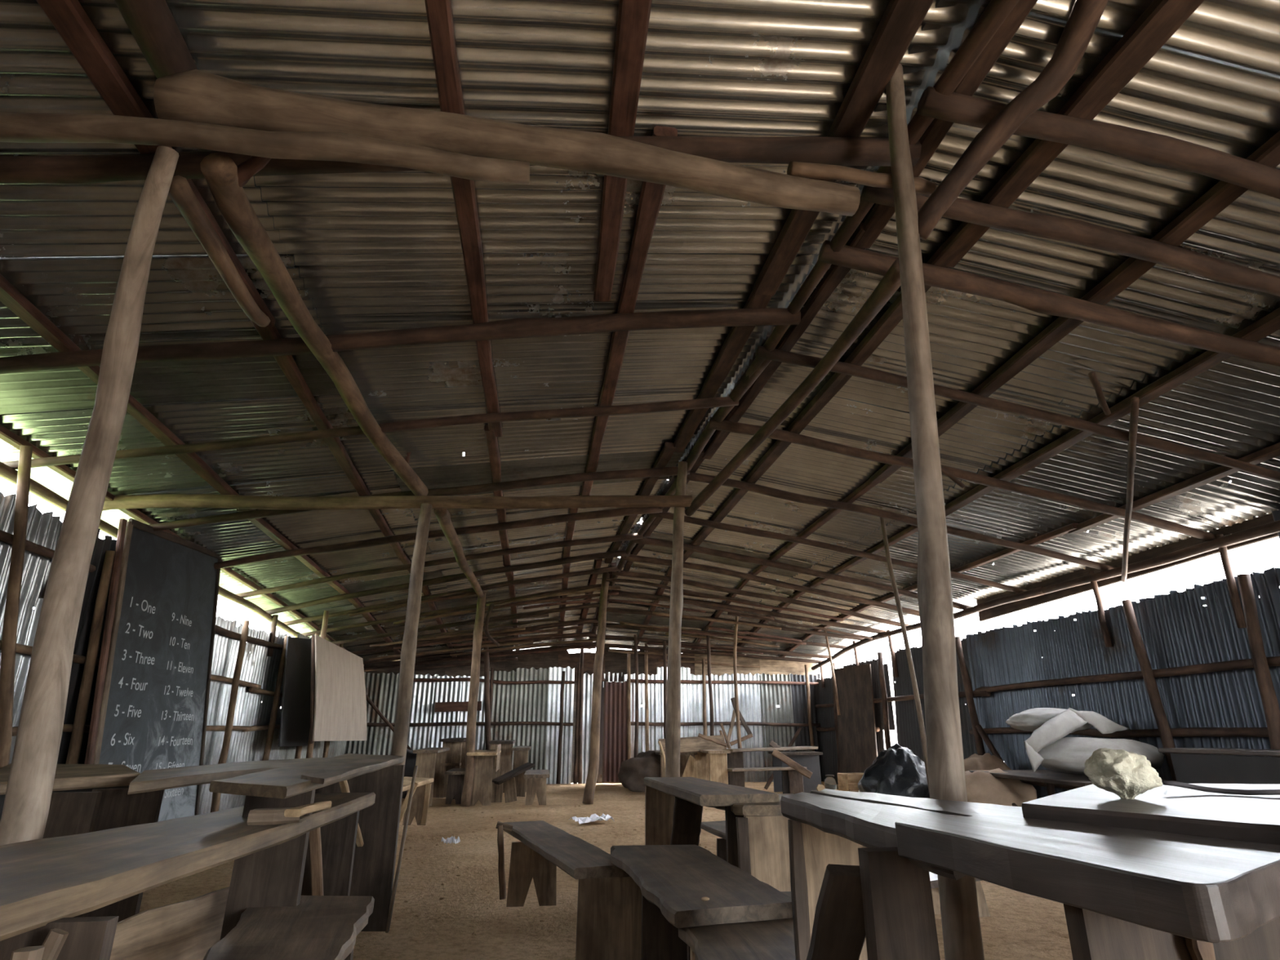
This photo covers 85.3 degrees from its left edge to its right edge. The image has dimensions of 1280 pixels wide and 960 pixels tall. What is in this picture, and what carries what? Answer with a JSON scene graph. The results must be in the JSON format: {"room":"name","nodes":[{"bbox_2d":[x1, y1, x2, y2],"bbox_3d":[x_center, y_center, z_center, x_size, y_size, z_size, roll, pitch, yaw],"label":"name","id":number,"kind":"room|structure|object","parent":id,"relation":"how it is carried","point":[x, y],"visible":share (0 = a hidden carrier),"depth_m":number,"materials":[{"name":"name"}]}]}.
{"room":"rural school classroom","nodes":[
{"label":"rural school classroom","id":0,"kind":"room"},
{"bbox_2d":[0,445,346,814],"bbox_3d":[-3.662,1.205,4.408,0.238,2.632,15.044,3,-20,-7],"label":"wall","id":1,"kind":"structure","parent":0,"point":[248,664],"depth_m":4.66,"materials":[{"name":"metal"}]},
{"bbox_2d":[276,636,311,746],"bbox_3d":[-3.995,2.475,8.173,0.121,1.243,1.126,3,-20,-7],"label":"board","id":2,"kind":"object","parent":1,"relation":"attached to","point":[295,721],"visible":0.78,"depth_m":8.01,"materials":[{"name":"brown wood"}]},
{"bbox_2d":[344,644,821,784],"bbox_3d":[-0.792,3.908,11.672,8.089,2.420,0.263,3,-20,-7],"label":"wall","id":3,"kind":"structure","parent":0,"point":[542,702],"depth_m":11.73,"materials":[{"name":"metal"}]},
{"bbox_2d":[601,680,627,782],"bbox_3d":[-0.408,4.176,11.559,0.415,1.604,0.071,3,-20,-7],"label":"door","id":4,"kind":"structure","parent":3,"relation":"in","point":[615,751],"depth_m":11.56,"materials":[{"name":"brown metal"}]},
{"bbox_2d":[139,781,1072,959],"bbox_3d":[0.176,2.518,4.453,8.250,0.052,14.950,3,-20,-7],"label":"floor","id":5,"kind":"structure","parent":0,"point":[1023,926],"depth_m":3.90,"materials":[{"name":"brown soil"}]},
{"bbox_2d":[0,763,141,917],"bbox_3d":[-2.715,1.653,3.087,0.860,0.661,2.139,9,-22,-24],"label":"desk","id":6,"kind":"object","parent":5,"relation":"on","point":[73,809],"visible":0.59,"depth_m":2.68,"materials":[{"name":"brown wood"}]},
{"bbox_2d":[0,145,178,845],"bbox_3d":[-1.394,0.269,1.663,0.123,2.328,0.491,8,-21,-22],"label":"wooden post","id":7,"kind":"object","parent":5,"relation":"on","point":[27,802],"visible":0.94,"depth_m":1.77,"materials":[{"name":"brown wood"}]},
{"bbox_2d":[168,175,270,327],"bbox_3d":[-1.390,-0.724,2.325,0.069,0.096,0.785,4,-20,-11],"label":"pole","id":8,"kind":"object","parent":7,"relation":"attached to","point":[180,192],"visible":0.98,"depth_m":2.20,"materials":[{"name":"brown wood"}]},
{"bbox_2d":[0,111,529,184],"bbox_3d":[-1.108,-0.917,1.892,1.595,0.124,0.116,3,-20,-7],"label":"log beam","id":9,"kind":"structure","parent":7,"relation":"on","point":[15,127],"depth_m":1.87,"materials":[{"name":"brown wood"}]},
{"bbox_2d":[84,518,221,822],"bbox_3d":[-3.584,1.524,5.197,0.288,2.346,1.580,3,-20,-7],"label":"blackboard","id":10,"kind":"object","parent":5,"relation":"on","point":[150,707],"visible":0.8,"depth_m":5.17,"materials":[{"name":"paint"}]},
{"bbox_2d":[0,792,375,959],"bbox_3d":[-1.149,1.145,1.606,0.549,0.622,1.889,3,-20,-7],"label":"desk","id":11,"kind":"object","parent":5,"relation":"on","point":[45,883],"visible":0.75,"depth_m":1.51,"materials":[{"name":"brown wood"}]},
{"bbox_2d":[247,807,299,825],"bbox_3d":[-0.925,0.852,1.759,0.117,0.036,0.051,8,-21,-21],"label":"wood block","id":12,"kind":"object","parent":11,"relation":"on","point":[260,816],"visible":0.92,"depth_m":1.74,"materials":[{"name":"brown wood"}]},
{"bbox_2d":[284,800,331,817],"bbox_3d":[-0.853,0.854,1.804,0.036,0.027,0.146,-7,-21,18],"label":"offcut","id":13,"kind":"object","parent":12,"relation":"on","point":[297,811],"visible":1,"depth_m":1.78,"materials":[{"name":"brown wood"}]},
{"bbox_2d":[73,757,327,922],"bbox_3d":[-1.831,1.807,3.535,0.874,0.671,2.313,-4,-20,11],"label":"desk","id":14,"kind":"object","parent":5,"relation":"on","point":[140,803],"visible":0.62,"depth_m":2.76,"materials":[{"name":"brown wood"}]},
{"bbox_2d":[203,895,374,959],"bbox_3d":[-0.822,1.246,1.532,0.339,0.381,1.152,5,-20,-15],"label":"bench","id":15,"kind":"object","parent":5,"relation":"on","point":[320,927],"visible":0.94,"depth_m":1.70,"materials":[{"name":"brown wood"}]},
{"bbox_2d":[208,753,417,940],"bbox_3d":[-1.190,1.510,2.776,0.451,0.724,2.521,4,-20,-12],"label":"desk","id":16,"kind":"object","parent":5,"relation":"on","point":[271,877],"visible":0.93,"depth_m":2.35,"materials":[{"name":"brown wood"}]},
{"bbox_2d":[306,610,328,758],"bbox_3d":[-3.741,2.602,7.997,0.077,2.172,0.080,1,-19,-7],"label":"wooden post","id":17,"kind":"object","parent":5,"relation":"on","point":[323,632],"visible":0.3,"depth_m":8.23,"materials":[{"name":"brown wood"}]},
{"bbox_2d":[309,635,367,743],"bbox_3d":[-3.767,2.715,8.802,0.098,1.149,2.790,3,-20,-7],"label":"board","id":18,"kind":"object","parent":17,"relation":"attached to","point":[339,713],"visible":1,"depth_m":8.41,"materials":[{"name":"brown wood"}]},
{"bbox_2d":[365,693,412,750],"bbox_3d":[-3.390,3.699,9.880,1.355,1.395,0.054,2,-20,-7],"label":"wooden pole","id":19,"kind":"object","parent":5,"relation":"on","point":[368,700],"visible":0.33,"depth_m":9.94,"materials":[{"name":"brown wood"}]},
{"bbox_2d":[401,748,417,799],"bbox_3d":[-2.957,3.731,8.874,0.591,0.614,0.637,3,-20,-7],"label":"desk","id":20,"kind":"object","parent":5,"relation":"on","point":[411,757],"visible":0.17,"depth_m":8.69,"materials":[{"name":"black wood"}]},
{"bbox_2d":[391,502,431,875],"bbox_3d":[-1.540,1.294,4.578,0.106,2.343,0.195,5,-20,-14],"label":"wooden post","id":21,"kind":"object","parent":5,"relation":"on","point":[408,651],"visible":0.77,"depth_m":4.66,"materials":[{"name":"brown wood"}]},
{"bbox_2d":[400,776,433,825],"bbox_3d":[-2.152,2.776,5.857,0.443,0.410,2.169,0,-20,-1],"label":"bench","id":22,"kind":"object","parent":5,"relation":"on","point":[422,788],"visible":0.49,"depth_m":6.46,"materials":[{"name":"brown wood"}]},
{"bbox_2d":[413,747,449,806],"bbox_3d":[-2.576,3.630,8.546,0.290,0.605,1.151,3,-20,-7],"label":"desk","id":23,"kind":"object","parent":5,"relation":"on","point":[428,759],"visible":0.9,"depth_m":8.16,"materials":[{"name":"brown wood"}]},
{"bbox_2d":[440,835,460,844],"bbox_3d":[-1.450,2.768,5.331,0.103,0.065,0.115,-11,-23,29],"label":"paper","id":24,"kind":"object","parent":5,"relation":"on","point":[452,839],"visible":1,"depth_m":5.32,"materials":[{"name":"white paper"}]},
{"bbox_2d":[437,737,466,798],"bbox_3d":[-2.534,3.915,9.506,0.319,0.711,1.183,3,-20,-7],"label":"desk","id":25,"kind":"object","parent":5,"relation":"on","point":[455,756],"visible":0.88,"depth_m":9.10,"materials":[{"name":"brown wood"}]},
{"bbox_2d":[444,768,465,804],"bbox_3d":[-2.245,3.760,8.546,0.247,0.360,0.751,3,-20,-7],"label":"bench","id":26,"kind":"object","parent":5,"relation":"on","point":[455,775],"visible":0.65,"depth_m":8.26,"materials":[{"name":"brown wood"}]},
{"bbox_2d":[460,592,485,806],"bbox_3d":[-2.012,2.602,8.431,0.142,2.464,0.134,3,-20,-7],"label":"wooden post","id":27,"kind":"object","parent":5,"relation":"on","point":[466,797],"visible":0.97,"depth_m":8.34,"materials":[{"name":"brown wood"}]},
{"bbox_2d":[433,508,484,598],"bbox_3d":[-1.732,0.858,6.923,0.109,0.120,4.051,3,-19,-8],"label":"pole","id":28,"kind":"object","parent":27,"relation":"attached to","point":[443,516],"visible":0.97,"depth_m":5.93,"materials":[{"name":"brown wood"}]},
{"bbox_2d":[484,603,500,646],"bbox_3d":[-1.899,1.863,8.926,0.125,0.493,0.457,-1,-20,4],"label":"brace","id":29,"kind":"object","parent":27,"relation":"attached to","point":[491,606],"visible":1,"depth_m":8.78,"materials":[{"name":"brown wood"}]},
{"bbox_2d":[466,743,501,805],"bbox_3d":[-1.927,3.602,8.540,0.347,0.652,0.954,3,-20,-7],"label":"desk","id":30,"kind":"object","parent":5,"relation":"on","point":[486,762],"visible":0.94,"depth_m":8.17,"materials":[{"name":"brown wood"}]},
{"bbox_2d":[483,638,491,750],"bbox_3d":[-2.392,3.468,10.855,0.325,2.470,0.096,3,-20,-7],"label":"wooden post","id":31,"kind":"object","parent":5,"relation":"on","point":[486,664],"visible":0.52,"depth_m":10.84,"materials":[{"name":"brown wood"}]},
{"bbox_2d":[488,740,515,792],"bbox_3d":[-2.001,4.115,10.005,0.352,0.671,0.850,3,-20,-7],"label":"desk","id":32,"kind":"object","parent":5,"relation":"on","point":[506,753],"visible":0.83,"depth_m":9.72,"materials":[{"name":"brown wood"}]},
{"bbox_2d":[491,762,534,803],"bbox_3d":[-1.574,3.714,8.514,0.514,0.445,0.226,12,-23,-31],"label":"bench","id":33,"kind":"object","parent":5,"relation":"on","point":[508,779],"visible":0.88,"depth_m":8.46,"materials":[{"name":"brown wood"}]},
{"bbox_2d":[511,746,530,796],"bbox_3d":[-1.630,3.961,9.469,0.246,0.602,0.852,3,-20,-7],"label":"desk","id":34,"kind":"object","parent":5,"relation":"on","point":[521,753],"visible":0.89,"depth_m":9.16,"materials":[{"name":"brown wood"}]},
{"bbox_2d":[523,769,550,805],"bbox_3d":[-1.272,3.772,8.543,0.306,0.335,1.003,3,-20,-7],"label":"bench","id":35,"kind":"object","parent":5,"relation":"on","point":[536,779],"visible":0.98,"depth_m":8.14,"materials":[{"name":"brown wood"}]},
{"bbox_2d":[495,820,641,959],"bbox_3d":[-0.403,1.903,3.354,0.364,0.368,1.595,9,-22,-24],"label":"bench","id":36,"kind":"object","parent":5,"relation":"on","point":[609,925],"visible":0.94,"depth_m":2.77,"materials":[{"name":"brown wood"}]},
{"bbox_2d":[568,813,614,823],"bbox_3d":[-0.449,3.236,6.645,0.404,0.063,0.302,9,-21,-23],"label":"paper","id":37,"kind":"object","parent":5,"relation":"on","point":[593,817],"visible":1,"depth_m":6.61,"materials":[{"name":"white paper"}]},
{"bbox_2d":[582,572,609,804],"bbox_3d":[-0.527,2.442,8.797,0.322,3.019,0.129,2,-20,-5],"label":"wooden post","id":38,"kind":"object","parent":5,"relation":"on","point":[593,765],"visible":0.89,"depth_m":8.64,"materials":[{"name":"brown wood"}]},
{"bbox_2d":[164,804,1069,955],"bbox_3d":[0.171,2.700,4.971,6.251,0.060,7.049,3,-20,-7],"label":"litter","id":39,"kind":"object","parent":5,"relation":"on","point":[473,933],"visible":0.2,"depth_m":4.28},
{"bbox_2d":[633,635,638,757],"bbox_3d":[-0.064,3.563,10.821,0.085,2.259,0.065,3,-20,-7],"label":"wooden post","id":40,"kind":"object","parent":5,"relation":"on","point":[636,659],"visible":0.77,"depth_m":10.85,"materials":[{"name":"brown wood"}]},
{"bbox_2d":[617,750,660,791],"bbox_3d":[0.084,4.211,10.083,0.808,0.537,0.699,-7,-21,18],"label":"sack","id":41,"kind":"object","parent":5,"relation":"on","point":[632,774],"visible":0.52,"depth_m":9.85,"materials":[{"name":"brown fabric"}]},
{"bbox_2d":[662,640,666,738],"bbox_3d":[0.404,3.683,11.056,0.068,2.191,0.064,3,-20,-7],"label":"wooden post","id":42,"kind":"object","parent":5,"relation":"on","point":[664,642],"visible":0.55,"depth_m":11.18,"materials":[{"name":"brown wood"}]},
{"bbox_2d":[665,461,687,777],"bbox_3d":[0.254,1.177,4.857,0.220,2.752,0.125,-2,-20,6],"label":"wooden post","id":43,"kind":"object","parent":5,"relation":"on","point":[673,722],"visible":0.84,"depth_m":4.83,"materials":[{"name":"brown wood"}]},
{"bbox_2d":[102,493,692,511],"bbox_3d":[-1.673,0.158,4.958,4.130,0.125,0.120,0,-20,-5],"label":"pole","id":44,"kind":"object","parent":43,"relation":"attached to","point":[165,500],"visible":0.94,"depth_m":4.90,"materials":[{"name":"brown wood"}]},
{"bbox_2d":[684,258,900,515],"bbox_3d":[0.820,-0.355,4.055,0.290,0.409,2.730,5,-20,-14],"label":"brace","id":45,"kind":"object","parent":43,"relation":"attached to","point":[890,283],"visible":0.97,"depth_m":3.85,"materials":[{"name":"brown wood"}]},
{"bbox_2d":[650,734,724,777],"bbox_3d":[0.646,4.097,10.076,0.945,0.753,1.218,3,-20,-7],"label":"desk","id":46,"kind":"object","parent":5,"relation":"on","point":[689,746],"visible":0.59,"depth_m":9.70,"materials":[{"name":"brown wood"}]},
{"bbox_2d":[610,844,792,959],"bbox_3d":[0.165,1.561,2.406,0.411,0.376,1.141,4,-20,-11],"label":"bench","id":47,"kind":"object","parent":5,"relation":"on","point":[673,881],"visible":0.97,"depth_m":2.31,"materials":[{"name":"brown wood"}]},
{"bbox_2d":[701,896,709,901],"bbox_3d":[0.191,1.224,2.028,0.025,0.012,0.016,3,-20,-7],"label":"crumb","id":48,"kind":"object","parent":47,"relation":"on","point":[704,899],"visible":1,"depth_m":2.02,"materials":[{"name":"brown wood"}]},
{"bbox_2d":[706,635,714,735],"bbox_3d":[1.078,3.482,10.579,0.080,2.249,0.067,3,-20,-7],"label":"wooden post","id":49,"kind":"object","parent":5,"relation":"on","point":[708,657],"visible":0.62,"depth_m":10.66,"materials":[{"name":"brown wood"}]},
{"bbox_2d":[644,777,779,867],"bbox_3d":[0.291,1.842,3.492,0.370,0.576,1.186,5,-20,-14],"label":"desk","id":50,"kind":"object","parent":5,"relation":"on","point":[673,806],"visible":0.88,"depth_m":3.62,"materials":[{"name":"brown wood"}]},
{"bbox_2d":[693,749,730,784],"bbox_3d":[0.976,4.041,9.641,0.310,0.565,1.152,3,-20,-7],"label":"desk","id":51,"kind":"object","parent":5,"relation":"on","point":[711,765],"visible":0.66,"depth_m":9.22,"materials":[{"name":"brown wood"}]},
{"bbox_2d":[697,733,727,746],"bbox_3d":[0.991,3.556,9.495,0.400,0.179,0.048,0,-20,0],"label":"plank","id":52,"kind":"object","parent":51,"relation":"on","point":[703,736],"visible":1,"depth_m":9.48,"materials":[{"name":"brown wood"}]},
{"bbox_2d":[701,820,726,861],"bbox_3d":[0.566,2.106,3.823,0.299,0.301,1.002,6,-20,-15],"label":"bench","id":53,"kind":"object","parent":5,"relation":"on","point":[717,828],"visible":0.17,"depth_m":3.94,"materials":[{"name":"brown wood"}]},
{"bbox_2d":[678,891,795,959],"bbox_3d":[0.365,1.371,1.805,0.542,0.331,0.983,3,-20,-7],"label":"bench","id":54,"kind":"object","parent":5,"relation":"on","point":[767,940],"visible":0.25,"depth_m":1.81,"materials":[{"name":"brown wood"}]},
{"bbox_2d":[733,616,744,774],"bbox_3d":[1.413,3.137,9.996,0.116,2.507,0.065,3,-20,-7],"label":"wooden post","id":55,"kind":"object","parent":5,"relation":"on","point":[735,671],"visible":0.65,"depth_m":10.02,"materials":[{"name":"brown wood"}]},
{"bbox_2d":[707,793,793,891],"bbox_3d":[0.566,1.716,3.086,0.494,0.543,0.584,3,-20,-7],"label":"desk","id":56,"kind":"object","parent":5,"relation":"on","point":[762,832],"visible":0.25,"depth_m":2.88,"materials":[{"name":"brown wood"}]},
{"bbox_2d":[727,766,807,794],"bbox_3d":[1.690,4.033,9.290,1.108,0.349,0.266,6,-21,-17],"label":"bench","id":57,"kind":"object","parent":5,"relation":"on","point":[735,777],"visible":0.77,"depth_m":9.29,"materials":[{"name":"brown wood"}]},
{"bbox_2d":[771,749,812,778],"bbox_3d":[1.995,3.725,9.118,0.515,0.362,0.061,-6,-21,17],"label":"plank","id":58,"kind":"object","parent":57,"relation":"on","point":[776,753],"visible":1,"depth_m":9.10,"materials":[{"name":"brown wood"}]},
{"bbox_2d":[723,746,817,786],"bbox_3d":[1.845,4.040,9.682,1.360,0.599,0.308,7,-21,-19],"label":"bench","id":59,"kind":"object","parent":5,"relation":"on","point":[735,759],"visible":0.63,"depth_m":9.54,"materials":[{"name":"brown wood"}]},
{"bbox_2d":[719,697,753,748],"bbox_3d":[1.400,3.590,10.203,0.553,0.765,0.177,5,-20,-14],"label":"stool","id":60,"kind":"object","parent":59,"relation":"on","point":[727,738],"visible":0.76,"depth_m":10.17,"materials":[{"name":"brown wood"}]},
{"bbox_2d":[764,726,802,789],"bbox_3d":[2.200,4.239,10.623,0.815,0.885,0.052,11,-22,-28],"label":"plank","id":61,"kind":"object","parent":5,"relation":"on","point":[771,779],"visible":0.58,"depth_m":10.74,"materials":[{"name":"brown wood"}]},
{"bbox_2d":[768,751,822,793],"bbox_3d":[2.179,4.076,9.690,0.611,0.533,0.551,3,-20,-7],"label":"desk","id":62,"kind":"object","parent":5,"relation":"on","point":[810,760],"visible":0.67,"depth_m":9.54,"materials":[{"name":"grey wood"}]},
{"bbox_2d":[768,740,783,751],"bbox_3d":[1.938,3.796,9.862,0.205,0.187,0.057,-4,-20,10],"label":"plank","id":63,"kind":"object","parent":62,"relation":"on","point":[772,744],"visible":0.61,"depth_m":9.86,"materials":[{"name":"brown wood"}]},
{"bbox_2d":[824,774,836,789],"bbox_3d":[2.796,4.437,10.202,0.170,0.196,0.170,3,-20,-7],"label":"jar","id":64,"kind":"object","parent":5,"relation":"on","point":[830,783],"visible":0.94,"depth_m":10.14,"materials":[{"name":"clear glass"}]},
{"bbox_2d":[837,773,863,791],"bbox_3d":[2.718,3.809,8.614,0.417,0.315,0.317,3,-20,-7],"label":"crate","id":65,"kind":"object","parent":5,"relation":"on","point":[846,781],"visible":0.3,"depth_m":8.52,"materials":[{"name":"brown wood"}]},
{"bbox_2d":[857,742,929,798],"bbox_3d":[2.417,2.800,6.393,0.819,0.708,0.770,3,-20,-7],"label":"plastic bag","id":66,"kind":"object","parent":5,"relation":"on","point":[896,771],"visible":0.56,"depth_m":6.24,"materials":[{"name":"black plastic"}]},
{"bbox_2d":[780,788,1022,959],"bbox_3d":[0.566,0.983,1.269,0.430,0.701,0.918,3,-20,-7],"label":"desk","id":67,"kind":"object","parent":5,"relation":"on","point":[826,826],"visible":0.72,"depth_m":1.47,"materials":[{"name":"brown wood"}]},
{"bbox_2d":[816,784,824,791],"bbox_3d":[0.453,0.776,1.748,0.021,0.018,0.010,6,-20,-16],"label":"chip","id":68,"kind":"object","parent":67,"relation":"on","point":[820,787],"visible":0.95,"depth_m":1.75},
{"bbox_2d":[878,506,929,795],"bbox_3d":[2.140,1.345,5.599,0.199,2.930,0.043,3,-20,-7],"label":"wooden post","id":69,"kind":"object","parent":5,"relation":"on","point":[922,728],"visible":0.66,"depth_m":5.58,"materials":[{"name":"brown wood"}]},
{"bbox_2d":[885,63,984,959],"bbox_3d":[0.834,0.058,1.938,0.159,2.901,0.314,9,-21,-23],"label":"wooden post","id":70,"kind":"object","parent":5,"relation":"on","point":[959,909],"visible":0.93,"depth_m":1.94,"materials":[{"name":"brown wood"}]},
{"bbox_2d":[153,69,860,216],"bbox_3d":[-0.294,-0.995,2.109,2.056,0.168,0.139,3,-20,-12],"label":"log beam","id":71,"kind":"structure","parent":70,"relation":"attached to","point":[197,95],"depth_m":2.04,"materials":[{"name":"brown wood"}]},
{"bbox_2d":[786,160,935,197],"bbox_3d":[0.743,-1.002,2.308,0.532,0.078,0.053,5,-20,-13],"label":"log beam","id":72,"kind":"structure","parent":70,"relation":"attached to","point":[923,187],"depth_m":2.28,"materials":[{"name":"brown wood"}]},
{"bbox_2d":[917,0,1108,240],"bbox_3d":[1.172,-1.133,2.192,0.180,0.626,0.689,18,-27,-42],"label":"brace","id":73,"kind":"object","parent":70,"relation":"attached to","point":[1085,16],"visible":0.95,"depth_m":2.19,"materials":[{"name":"brown wood"}]},
{"bbox_2d":[928,871,991,916],"bbox_3d":[1.438,1.984,3.332,0.571,0.201,0.311,11,-22,-27],"label":"bench","id":74,"kind":"object","parent":5,"relation":"on","point":[984,911],"visible":0.05,"depth_m":3.34,"materials":[{"name":"brown wood"}]},
{"bbox_2d":[964,752,1019,780],"bbox_3d":[3.333,2.957,6.693,0.558,0.613,0.633,3,-20,-7],"label":"sack","id":75,"kind":"object","parent":5,"relation":"on","point":[975,762],"visible":0.16,"depth_m":6.60,"materials":[{"name":"brown fabric"}]},
{"bbox_2d":[964,768,1036,806],"bbox_3d":[2.881,2.672,5.763,0.756,0.518,0.691,3,-20,-7],"label":"sack","id":76,"kind":"object","parent":5,"relation":"on","point":[982,787],"visible":0.3,"depth_m":5.57,"materials":[{"name":"brown fabric"}]},
{"bbox_2d":[806,814,1279,959],"bbox_3d":[0.514,0.860,0.951,0.399,0.720,0.905,7,-21,-20],"label":"desk","id":77,"kind":"object","parent":5,"relation":"on","point":[1125,894],"visible":1,"depth_m":0.80,"materials":[{"name":"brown wood"}]},
{"bbox_2d":[968,769,1177,806],"bbox_3d":[3.293,2.530,5.308,0.803,0.501,1.449,3,-20,-7],"label":"table","id":78,"kind":"object","parent":5,"relation":"on","point":[1051,777],"visible":0.18,"depth_m":5.36,"materials":[{"name":"brown wood"}]},
{"bbox_2d":[1038,737,1164,774],"bbox_3d":[3.485,2.105,5.296,1.073,0.270,0.735,8,-21,-20],"label":"sack","id":79,"kind":"object","parent":78,"relation":"on","point":[1069,755],"visible":0.62,"depth_m":5.08,"materials":[{"name":"white fabric"}]},
{"bbox_2d":[1005,707,1129,772],"bbox_3d":[3.229,2.017,5.440,1.138,0.450,0.596,7,-21,-18],"label":"sack","id":80,"kind":"object","parent":79,"relation":"on","point":[1048,726],"visible":1,"depth_m":5.28,"materials":[{"name":"white fabric"}]},
{"bbox_2d":[1022,783,1279,844],"bbox_3d":[1.000,0.907,1.114,0.932,0.740,0.429,15,-24,-36],"label":"desk","id":81,"kind":"object","parent":5,"relation":"on","point":[1163,808],"visible":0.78,"depth_m":1.00,"materials":[{"name":"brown wood"}]},
{"bbox_2d":[1084,747,1162,799],"bbox_3d":[0.800,0.486,1.151,0.118,0.078,0.085,3,-20,-7],"label":"stone","id":82,"kind":"object","parent":81,"relation":"on","point":[1125,774],"visible":1,"depth_m":1.13,"materials":[{"name":"beige stone"}]},
{"bbox_2d":[1161,779,1279,795],"bbox_3d":[1.058,0.528,1.190,0.278,0.022,0.048,-5,-20,14],"label":"rod","id":83,"kind":"object","parent":81,"relation":"on","point":[1227,791],"visible":0.99,"depth_m":1.21,"materials":[{"name":"black metal"}]},
{"bbox_2d":[1158,747,1279,783],"bbox_3d":[3.776,1.935,3.982,0.356,0.731,1.353,3,-20,-7],"label":"desk","id":84,"kind":"object","parent":5,"relation":"on","point":[1190,765],"visible":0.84,"depth_m":4.28,"materials":[{"name":"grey wood"}]},
{"bbox_2d":[0,0,1279,671],"bbox_3d":[0.083,0.491,5.710,8.390,1.312,15.580,3,-20,-7],"label":"ceiling","id":85,"kind":"structure","parent":0,"point":[564,332],"depth_m":3.29,"materials":[{"name":"metal"}]},
{"bbox_2d":[200,152,428,495],"bbox_3d":[-1.466,-0.449,3.496,0.274,0.353,3.294,2,-20,-7],"label":"pole","id":86,"kind":"object","parent":85,"relation":"attached to","point":[220,171],"visible":0.99,"depth_m":2.78,"materials":[{"name":"brown wood"}]},
{"bbox_2d":[236,155,271,186],"bbox_3d":[-1.140,-0.887,2.000,0.207,0.086,0.049,-11,-22,28],"label":"brace","id":87,"kind":"object","parent":86,"relation":"attached to","point":[247,169],"visible":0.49,"depth_m":1.98,"materials":[{"name":"brown wood"}]},
{"bbox_2d":[404,452,411,464],"bbox_3d":[-1.630,-0.214,4.910,0.033,0.211,0.379,9,-21,-23],"label":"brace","id":88,"kind":"object","parent":85,"relation":"attached to","point":[406,458],"visible":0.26,"depth_m":4.95,"materials":[{"name":"brown wood"}]},
{"bbox_2d":[824,631,840,715],"bbox_3d":[2.907,2.906,10.500,0.136,1.236,0.043,3,-20,-8],"label":"stick","id":89,"kind":"object","parent":85,"relation":"hanging from","point":[826,637],"visible":0.88,"depth_m":10.46,"materials":[{"name":"brown wood"}]},
{"bbox_2d":[814,395,1279,799],"bbox_3d":[3.263,1.501,5.248,1.815,2.638,14.760,3,-20,-7],"label":"wall","id":90,"kind":"structure","parent":0,"point":[1174,670],"depth_m":5.87,"materials":[{"name":"grey metal"}]},
{"label":"outside","id":91,"kind":"structure","parent":0,"visible":0},
{"bbox_2d":[571,738,897,783],"bbox_3d":[26.821,5.409,12.486,63.300,0.001,100.000,3,-20,-7],"label":"ground","id":92,"kind":"structure","parent":91,"point":[893,741],"depth_m":44.91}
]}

